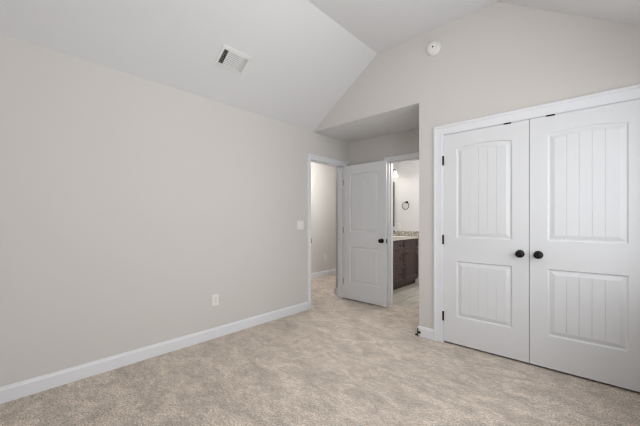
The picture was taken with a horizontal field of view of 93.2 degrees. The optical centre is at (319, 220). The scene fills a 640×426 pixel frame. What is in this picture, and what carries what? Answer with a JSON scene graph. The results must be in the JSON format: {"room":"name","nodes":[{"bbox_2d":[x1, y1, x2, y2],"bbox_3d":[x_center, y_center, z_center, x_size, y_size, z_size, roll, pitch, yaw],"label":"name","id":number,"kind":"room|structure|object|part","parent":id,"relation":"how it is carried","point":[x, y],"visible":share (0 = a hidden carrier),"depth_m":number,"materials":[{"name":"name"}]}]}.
{"room":"empty bedroom","nodes":[
{"label":"empty bedroom","id":0,"kind":"room"},
{"bbox_2d":[0,34,348,386],"bbox_3d":[-1.095,-0.016,3.196,0.115,2.441,4.470,0,0,42],"label":"wall","id":1,"kind":"structure","parent":0,"point":[128,202],"depth_m":2.56,"materials":[{"name":"white paint"}]},
{"bbox_2d":[0,302,307,403],"bbox_3d":[-1.008,1.151,3.194,0.015,0.107,4.355,0,0,42],"label":"baseboard","id":2,"kind":"structure","parent":1,"relation":"attached to","point":[10,392],"depth_m":2.53,"materials":[{"name":"white paint"}]},
{"bbox_2d":[212,294,218,305],"bbox_3d":[-1.078,0.818,3.123,0.008,0.118,0.074,0,0,42],"label":"wall outlet","id":3,"kind":"object","parent":1,"relation":"attached to","point":[215,298],"visible":1,"depth_m":3.12,"materials":[{"name":"white plastic"}]},
{"bbox_2d":[297,221,303,229],"bbox_3d":[-0.256,0.059,4.021,0.010,0.118,0.118,0,0,42],"label":"light switch","id":4,"kind":"object","parent":1,"relation":"attached to","point":[300,224],"visible":1,"depth_m":4.01,"materials":[{"name":"white plastic"}]},
{"bbox_2d":[307,153,346,309],"bbox_3d":[0.080,0.143,4.481,0.153,2.122,0.882,0,0,42],"label":"trim","id":5,"kind":"structure","parent":1,"relation":"attached to","point":[310,157],"depth_m":4.47,"materials":[{"name":"white paint"}]},
{"bbox_2d":[343,160,386,306],"bbox_3d":[0.633,0.174,4.444,0.782,2.020,0.165,0,0,42],"label":"door","id":6,"kind":"structure","parent":1,"relation":"in","point":[364,185],"depth_m":4.40,"materials":[{"name":"white paint"}]},
{"bbox_2d":[0,274,639,425],"bbox_3d":[0.531,1.254,3.570,5.030,0.100,7.215,0,0,42],"label":"floor","id":7,"kind":"structure","parent":0,"point":[338,361],"depth_m":2.20,"materials":[{"name":"beige carpet"}]},
{"bbox_2d":[393,238,417,289],"bbox_3d":[1.241,0.769,5.482,0.551,0.870,1.427,0,0,42],"label":"bathroom vanity","id":8,"kind":"object","parent":7,"relation":"on","point":[405,252],"visible":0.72,"depth_m":5.44,"materials":[{"name":"brown wood"}]},
{"bbox_3d":[1.371,0.934,5.274,0.020,0.280,0.411,0,0,42],"label":"drawer","id":9,"kind":"part","parent":8,"relation":"part of","materials":[{"name":"brown wood"}]},
{"bbox_3d":[1.371,0.649,5.274,0.020,0.250,0.411,0,0,42],"label":"drawer","id":10,"kind":"part","parent":8,"relation":"part of","materials":[{"name":"brown wood"}]},
{"bbox_3d":[1.371,0.429,5.274,0.020,0.150,0.411,0,0,42],"label":"drawer","id":11,"kind":"part","parent":8,"relation":"part of","materials":[{"name":"brown wood"}]},
{"bbox_2d":[393,235,418,240],"bbox_3d":[1.233,0.317,5.477,0.547,0.035,1.449,0,0,42],"label":"countertop","id":12,"kind":"structure","parent":8,"relation":"on","point":[395,238],"depth_m":5.44,"materials":[{"name":"beige stone"}]},
{"bbox_3d":[1.703,0.799,5.638,0.020,0.550,0.526,0,0,42],"label":"door","id":13,"kind":"part","parent":8,"relation":"part of","materials":[{"name":"brown wood"}]},
{"bbox_2d":[0,0,639,131],"bbox_3d":[-0.113,-1.621,1.747,3.530,0.932,3.656,0,0,42],"label":"ceiling","id":14,"kind":"structure","parent":0,"point":[306,55],"depth_m":2.68,"materials":[{"name":"white paint"}]},
{"bbox_2d":[213,44,251,74],"bbox_3d":[-0.815,-1.501,2.836,0.174,0.121,0.304,0,0,42],"label":"ceiling vent","id":15,"kind":"object","parent":14,"relation":"in","point":[229,58],"visible":1,"depth_m":2.82,"materials":[{"name":"white metal"}]},
{"bbox_2d":[311,162,335,272],"bbox_3d":[-0.873,-0.016,5.676,0.115,2.440,6.000,0,0,42],"label":"wall","id":16,"kind":"structure","parent":0,"point":[323,177],"depth_m":6.63,"materials":[{"name":"white paint"}]},
{"bbox_2d":[311,269,335,277],"bbox_3d":[-0.825,1.151,5.632,0.015,0.107,5.800,0,0,42],"label":"baseboard","id":17,"kind":"structure","parent":16,"relation":"attached to","point":[332,271],"depth_m":6.61,"materials":[{"name":"white paint"}]},
{"bbox_2d":[314,103,418,142],"bbox_3d":[1.339,-1.276,3.446,3.670,0.082,0.816,0,0,42],"label":"ceiling","id":18,"kind":"structure","parent":0,"point":[405,118],"depth_m":3.96,"materials":[{"name":"white paint"}]},
{"bbox_2d":[336,128,418,287],"bbox_3d":[1.653,-0.016,3.790,3.670,2.441,0.115,0,0,42],"label":"wall","id":19,"kind":"structure","parent":0,"point":[375,149],"depth_m":4.44,"materials":[{"name":"white paint"}]},
{"bbox_2d":[384,152,418,304],"bbox_3d":[1.287,0.147,4.125,0.853,2.115,0.153,0,0,42],"label":"trim","id":20,"kind":"structure","parent":19,"relation":"attached to","point":[412,156],"depth_m":4.33,"materials":[{"name":"white paint"}]},
{"bbox_2d":[394,160,418,277],"bbox_3d":[2.570,-0.016,5.306,2.753,2.440,0.100,0,0,42],"label":"wall","id":21,"kind":"structure","parent":0,"point":[406,185],"depth_m":6.00,"materials":[{"name":"white paint"}]},
{"bbox_2d":[393,231,418,235],"bbox_3d":[1.233,0.252,5.477,0.548,0.094,1.450,0,0,42],"label":"backsplash","id":22,"kind":"structure","parent":21,"relation":"attached to","point":[398,233],"depth_m":6.01,"materials":[{"name":"stone"}]},
{"bbox_2d":[313,2,639,328],"bbox_3d":[1.157,-0.366,3.135,3.290,3.141,0.115,0,0,42],"label":"wall","id":23,"kind":"structure","parent":0,"point":[496,58],"depth_m":2.75,"materials":[{"name":"white paint"}]},
{"bbox_2d":[417,326,432,339],"bbox_3d":[1.674,1.151,2.574,1.769,0.107,0.015,0,0,42],"label":"baseboard","id":24,"kind":"structure","parent":23,"relation":"attached to","point":[427,333],"depth_m":3.10,"materials":[{"name":"white paint"}]},
{"bbox_2d":[427,41,440,55],"bbox_3d":[1.137,-1.740,3.044,0.136,0.136,0.047,0,0,42],"label":"smoke detector","id":25,"kind":"object","parent":23,"relation":"attached to","point":[433,48],"visible":1,"depth_m":3.03,"materials":[{"name":"white plastic"}]},
{"bbox_2d":[442,120,529,362],"bbox_3d":[1.471,0.168,2.756,0.713,2.037,0.100,0,0,42],"label":"door","id":26,"kind":"structure","parent":23,"relation":"in","point":[486,237],"depth_m":2.72,"materials":[{"name":"white paint"}]},
{"bbox_3d":[1.676,0.279,2.544,0.066,0.066,0.065,0,0,42],"label":"knob","id":27,"kind":"part","parent":26,"relation":"part of","materials":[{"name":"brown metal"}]},
{"bbox_2d":[433,84,639,342],"bbox_3d":[1.775,0.131,2.557,1.598,2.146,0.134,0,0,42],"label":"trim","id":28,"kind":"structure","parent":23,"relation":"attached to","point":[628,93],"depth_m":3.00,"materials":[{"name":"white paint"}]},
{"bbox_2d":[530,99,639,391],"bbox_3d":[2.000,0.168,2.272,0.713,2.037,0.100,0,0,42],"label":"door","id":29,"kind":"structure","parent":23,"relation":"in","point":[585,163],"depth_m":2.28,"materials":[{"name":"white paint"}]},
{"bbox_3d":[1.770,0.279,2.458,0.066,0.066,0.065,0,0,42],"label":"knob","id":30,"kind":"part","parent":29,"relation":"part of","materials":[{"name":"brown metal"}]},
{"bbox_3d":[1.233,-0.016,5.966,0.112,2.440,2.530,0,0,42],"label":"wall","id":31,"kind":"structure","parent":0,"visible":0},
{"bbox_2d":[393,182,393,225],"bbox_3d":[1.092,-0.338,5.710,0.026,0.905,1.228,0,0,42],"label":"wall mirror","id":32,"kind":"object","parent":31,"relation":"attached to","point":[393,182],"visible":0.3,"depth_m":6.12,"materials":[{"name":"grey mirror"}]}
]}

